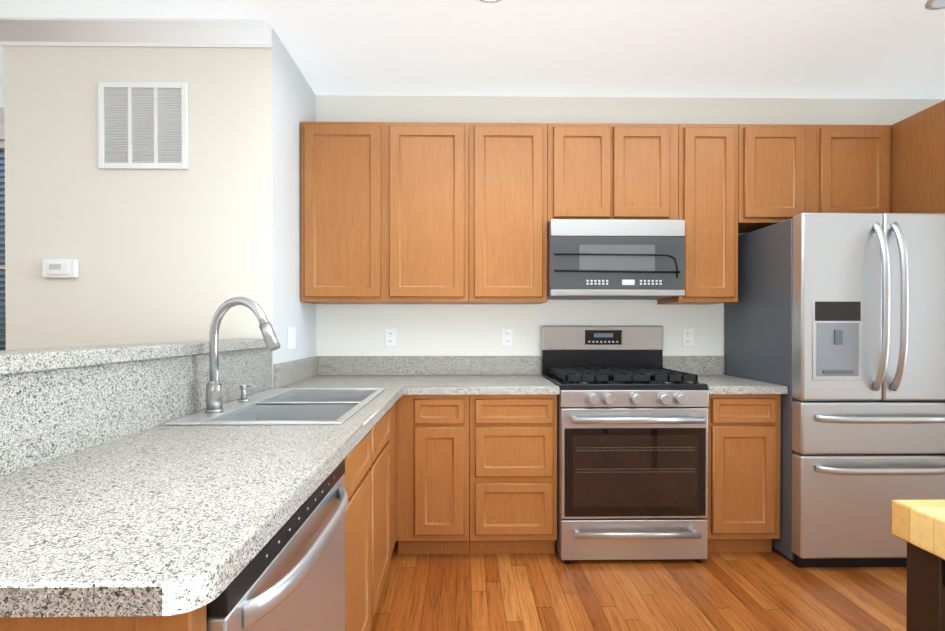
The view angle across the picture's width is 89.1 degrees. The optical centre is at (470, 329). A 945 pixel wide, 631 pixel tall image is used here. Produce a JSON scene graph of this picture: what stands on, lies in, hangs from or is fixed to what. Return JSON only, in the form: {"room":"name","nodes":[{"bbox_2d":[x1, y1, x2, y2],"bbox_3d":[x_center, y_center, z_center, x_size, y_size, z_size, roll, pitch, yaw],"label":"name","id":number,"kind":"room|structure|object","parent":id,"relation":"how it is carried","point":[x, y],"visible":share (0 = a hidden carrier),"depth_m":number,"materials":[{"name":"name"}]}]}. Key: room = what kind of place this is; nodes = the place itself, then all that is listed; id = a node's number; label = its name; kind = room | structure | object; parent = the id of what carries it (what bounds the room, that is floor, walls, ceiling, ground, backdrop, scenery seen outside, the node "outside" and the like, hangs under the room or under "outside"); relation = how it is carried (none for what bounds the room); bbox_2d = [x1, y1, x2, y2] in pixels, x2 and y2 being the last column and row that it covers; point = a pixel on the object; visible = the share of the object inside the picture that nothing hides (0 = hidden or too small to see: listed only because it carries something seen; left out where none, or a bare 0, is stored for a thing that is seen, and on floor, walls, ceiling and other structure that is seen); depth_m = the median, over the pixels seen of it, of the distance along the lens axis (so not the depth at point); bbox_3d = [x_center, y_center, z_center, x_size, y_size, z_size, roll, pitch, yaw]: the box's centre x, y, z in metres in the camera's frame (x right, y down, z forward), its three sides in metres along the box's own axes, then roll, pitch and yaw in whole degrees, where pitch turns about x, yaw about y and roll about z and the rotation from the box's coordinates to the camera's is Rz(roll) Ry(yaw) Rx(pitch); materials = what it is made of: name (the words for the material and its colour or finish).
{"room":"kitchen","nodes":[
{"label":"kitchen","id":0,"kind":"room"},
{"bbox_2d":[0,107,4,140],"bbox_3d":[-3.398,-0.150,3.276,2.230,2.690,0.100,0,0,-1],"label":"wall","id":1,"kind":"structure","parent":0,"point":[1,116],"depth_m":3.22,"materials":[{"name":"white paint"}]},
{"bbox_2d":[0,126,5,348],"bbox_3d":[-3.413,-0.410,3.248,1.220,1.910,0.148,0,0,-1],"label":"window","id":2,"kind":"structure","parent":1,"relation":"in","point":[2,132],"depth_m":3.30,"materials":[{"name":"white"}]},
{"bbox_2d":[0,141,5,350],"bbox_3d":[-3.413,-0.431,3.251,0.984,1.684,0.046,0,0,-1],"label":"window blinds","id":3,"kind":"object","parent":2,"relation":"attached to","point":[2,269],"depth_m":3.25,"materials":[{"name":"grey"}]},
{"bbox_2d":[4,27,315,387],"bbox_3d":[-1.629,-0.148,2.850,1.296,2.690,1.000,0,0,-1],"label":"wall","id":4,"kind":"structure","parent":0,"point":[169,255],"depth_m":2.35,"materials":[{"name":"beige paint"}]},
{"bbox_2d":[42,259,78,277],"bbox_3d":[-1.992,-0.297,2.327,0.165,0.090,0.030,0,0,-1],"label":"thermostat","id":5,"kind":"object","parent":4,"relation":"attached to","point":[60,268],"visible":1,"depth_m":2.32,"materials":[{"name":"white plastic"}]},
{"bbox_2d":[0,17,271,47],"bbox_3d":[-1.649,-1.435,2.316,1.348,0.108,0.053,0,0,-1],"label":"ledge","id":6,"kind":"structure","parent":4,"relation":"attached to","point":[130,32],"depth_m":2.27,"materials":[{"name":"white"}]},
{"bbox_2d":[98,82,187,168],"bbox_3d":[-1.595,-0.995,2.338,0.430,0.420,0.013,0,0,-1],"label":"air vent","id":7,"kind":"object","parent":4,"relation":"in","point":[142,125],"visible":1,"depth_m":2.33,"materials":[{"name":"grey metal"}]},
{"bbox_2d":[287,327,295,348],"bbox_3d":[-0.972,0.044,2.610,0.008,0.116,0.116,0,0,-1],"label":"electrical outlet","id":8,"kind":"object","parent":4,"relation":"attached to","point":[291,337],"visible":0.98,"depth_m":2.59,"materials":[{"name":"white plastic"}]},
{"bbox_2d":[0,0,944,106],"bbox_3d":[-0.570,-1.518,0.107,8.000,0.080,6.700,0,0,-1],"label":"ceiling","id":9,"kind":"structure","parent":0,"point":[864,49],"depth_m":2.50,"materials":[{"name":"white paint"}]},
{"bbox_2d":[479,0,500,2],"bbox_3d":[0.089,-1.483,2.096,0.164,0.008,0.164,0,0,-1],"label":"recessed light","id":10,"kind":"object","parent":9,"relation":"in","point":[490,1],"visible":1,"depth_m":2.16,"materials":[{"name":"white"}]},
{"bbox_2d":[925,0,944,9],"bbox_3d":[2.143,-1.483,2.144,0.164,0.008,0.164,0,0,-1],"label":"recessed light","id":11,"kind":"object","parent":9,"relation":"in","point":[934,4],"visible":1,"depth_m":2.19,"materials":[{"name":"white"}]},
{"bbox_2d":[316,95,944,375],"bbox_3d":[1.201,-0.150,3.239,4.375,2.690,0.300,0,0,-1],"label":"wall","id":12,"kind":"structure","parent":0,"point":[468,329],"depth_m":3.08,"materials":[{"name":"white paint"}]},
{"bbox_2d":[300,122,387,303],"bbox_3d":[-0.733,-0.678,2.893,0.485,1.030,0.326,0,0,-1],"label":"upper cabinet","id":13,"kind":"object","parent":12,"relation":"attached to","point":[344,165],"depth_m":2.74,"materials":[{"name":"brown wood"}]},
{"bbox_2d":[385,329,395,346],"bbox_3d":[-0.510,0.049,3.061,0.072,0.116,0.008,0,0,-1],"label":"electrical outlet","id":14,"kind":"object","parent":12,"relation":"attached to","point":[390,337],"visible":1,"depth_m":3.06,"materials":[{"name":"white plastic"}]},
{"bbox_2d":[388,122,471,303],"bbox_3d":[-0.250,-0.678,2.900,0.481,1.030,0.326,0,0,-1],"label":"upper cabinet","id":15,"kind":"object","parent":12,"relation":"attached to","point":[425,213],"depth_m":2.75,"materials":[{"name":"brown wood"}]},
{"bbox_2d":[502,329,512,346],"bbox_3d":[0.235,0.049,3.071,0.072,0.116,0.008,0,0,-1],"label":"electrical outlet","id":16,"kind":"object","parent":12,"relation":"attached to","point":[507,337],"visible":1,"depth_m":3.07,"materials":[{"name":"white plastic"}]},
{"bbox_2d":[472,123,551,303],"bbox_3d":[0.216,-0.678,2.906,0.451,1.030,0.326,0,0,-1],"label":"upper cabinet","id":17,"kind":"object","parent":12,"relation":"attached to","point":[512,162],"depth_m":2.75,"materials":[{"name":"brown wood"}]},
{"bbox_2d":[552,123,615,219],"bbox_3d":[0.628,-0.908,2.910,0.369,0.570,0.326,0,0,-1],"label":"upper cabinet","id":18,"kind":"object","parent":12,"relation":"attached to","point":[583,154],"depth_m":2.76,"materials":[{"name":"brown wood"}]},
{"bbox_2d":[616,123,683,219],"bbox_3d":[1.007,-0.908,2.915,0.389,0.570,0.326,0,0,-1],"label":"upper cabinet","id":19,"kind":"object","parent":12,"relation":"attached to","point":[649,157],"depth_m":2.76,"materials":[{"name":"brown wood"}]},
{"bbox_2d":[547,219,684,299],"bbox_3d":[0.823,-0.406,2.876,0.754,0.427,0.404,0,0,-1],"label":"microwave","id":20,"kind":"object","parent":19,"relation":"attached to","point":[613,259],"visible":0.98,"depth_m":2.68,"materials":[{"name":"grey metal"}]},
{"bbox_2d":[682,329,693,346],"bbox_3d":[1.400,0.049,3.087,0.072,0.116,0.008,0,0,-1],"label":"electrical outlet","id":21,"kind":"object","parent":12,"relation":"attached to","point":[687,337],"visible":1,"depth_m":3.08,"materials":[{"name":"white plastic"}]},
{"bbox_2d":[657,124,743,303],"bbox_3d":[1.377,-0.678,2.922,0.347,1.030,0.326,0,0,-1],"label":"upper cabinet","id":22,"kind":"object","parent":12,"relation":"attached to","point":[713,153],"depth_m":2.77,"materials":[{"name":"brown wood"}]},
{"bbox_2d":[744,124,819,232],"bbox_3d":[1.764,-0.908,2.926,0.423,0.570,0.326,0,0,-1],"label":"upper cabinet","id":23,"kind":"object","parent":12,"relation":"attached to","point":[782,161],"depth_m":2.77,"materials":[{"name":"brown wood"}]},
{"bbox_2d":[816,125,890,213],"bbox_3d":[2.210,-0.908,2.932,0.469,0.570,0.326,0,0,-1],"label":"upper cabinet","id":24,"kind":"object","parent":12,"relation":"attached to","point":[855,160],"depth_m":2.78,"materials":[{"name":"brown wood"}]},
{"bbox_2d":[370,541,906,630],"bbox_3d":[-0.570,1.242,0.122,8.000,0.060,6.700,0,0,-1],"label":"floor","id":25,"kind":"structure","parent":0,"point":[774,590],"depth_m":2.18,"materials":[{"name":"brown wood"}]},
{"bbox_2d":[207,458,347,630],"bbox_3d":[-0.607,0.774,0.954,0.658,0.867,0.638,0,0,-1],"label":"dishwasher","id":26,"kind":"object","parent":25,"relation":"on","point":[290,576],"visible":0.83,"depth_m":0.89,"materials":[{"name":"grey metal"}]},
{"bbox_2d":[392,395,471,553],"bbox_3d":[-0.199,0.764,2.774,0.382,0.868,0.597,0,0,-1],"label":"base cabinet","id":27,"kind":"object","parent":25,"relation":"on","point":[446,474],"depth_m":2.49,"materials":[{"name":"brown wood"}]},
{"bbox_2d":[0,348,411,616],"bbox_3d":[-0.652,0.211,1.794,0.660,0.245,2.538,0,0,-1],"label":"countertop","id":28,"kind":"structure","parent":27,"relation":"on","point":[118,497],"depth_m":0.98,"materials":[{"name":"stone"}]},
{"bbox_2d":[205,297,279,412],"bbox_3d":[-0.776,0.086,1.630,0.299,0.397,0.156,0,0,-1],"label":"faucet","id":29,"kind":"object","parent":28,"relation":"on","point":[214,394],"visible":1,"depth_m":1.65,"materials":[{"name":"silver metal"}]},
{"bbox_2d":[165,388,384,424],"bbox_3d":[-0.679,0.377,1.906,0.544,0.187,0.844,0,0,-1],"label":"sink","id":30,"kind":"object","parent":28,"relation":"in","point":[306,406],"visible":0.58,"depth_m":1.89,"materials":[{"name":"silver metal"}]},
{"bbox_2d":[238,384,254,401],"bbox_3d":[-0.883,0.249,1.900,0.072,0.067,0.045,0,0,-1],"label":"soap dispenser","id":31,"kind":"object","parent":30,"relation":"on","point":[244,387],"visible":1,"depth_m":1.89,"materials":[{"name":"silver metal"}]},
{"bbox_2d":[472,394,556,553],"bbox_3d":[0.221,0.764,2.779,0.458,0.868,0.597,0,0,-1],"label":"base cabinet","id":32,"kind":"object","parent":25,"relation":"on","point":[514,437],"depth_m":2.49,"materials":[{"name":"brown wood"}]},
{"bbox_2d":[408,356,559,394],"bbox_3d":[0.058,0.248,2.759,0.786,0.160,0.628,0,0,-1],"label":"countertop","id":33,"kind":"structure","parent":32,"relation":"on","point":[427,375],"depth_m":2.96,"materials":[{"name":"stone"}]},
{"bbox_2d":[542,326,708,563],"bbox_3d":[0.835,0.587,2.720,0.760,1.221,0.675,0,0,-1],"label":"range","id":34,"kind":"object","parent":25,"relation":"on","point":[632,448],"visible":1,"depth_m":2.44,"materials":[{"name":"grey metal"}]},
{"bbox_2d":[705,394,780,551],"bbox_3d":[1.423,0.764,2.796,0.406,0.868,0.597,0,0,-1],"label":"base cabinet","id":35,"kind":"object","parent":25,"relation":"on","point":[744,430],"depth_m":2.51,"materials":[{"name":"brown wood"}]},
{"bbox_2d":[663,356,787,393],"bbox_3d":[1.422,0.248,2.778,0.408,0.160,0.628,0,0,-1],"label":"countertop","id":36,"kind":"structure","parent":35,"relation":"on","point":[709,370],"depth_m":2.90,"materials":[{"name":"stone"}]},
{"bbox_2d":[725,213,944,567],"bbox_3d":[2.038,0.308,2.692,0.815,1.780,0.792,0,0,-1],"label":"refrigerator","id":37,"kind":"object","parent":25,"relation":"on","point":[835,323],"visible":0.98,"depth_m":2.37,"materials":[{"name":"grey metal"}]},
{"bbox_2d":[891,500,944,630],"bbox_3d":[1.201,0.757,0.099,0.900,0.910,1.512,0,0,-1],"label":"table","id":38,"kind":"object","parent":25,"relation":"on","point":[918,526],"visible":1,"depth_m":0.80,"materials":[{"name":"yellow wood"}]},
{"bbox_2d":[891,100,944,212],"bbox_3d":[2.463,0.003,2.715,0.025,2.390,0.777,0,0,-1],"label":"wood end panel","id":39,"kind":"object","parent":25,"relation":"on","point":[918,162],"visible":0.1,"depth_m":2.62,"materials":[{"name":"brown wood"}]},
{"bbox_3d":[-1.033,0.648,1.422,0.108,1.115,1.878,0,0,-1],"label":"wall","id":40,"kind":"structure","parent":0,"visible":0},
{"bbox_2d":[0,339,266,374],"bbox_3d":[-1.031,0.068,1.408,0.182,0.041,1.897,0,0,-1],"label":"granite ledge","id":41,"kind":"object","parent":40,"relation":"on","point":[24,361],"visible":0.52,"depth_m":1.25,"materials":[{"name":"grey stone"}]}
]}

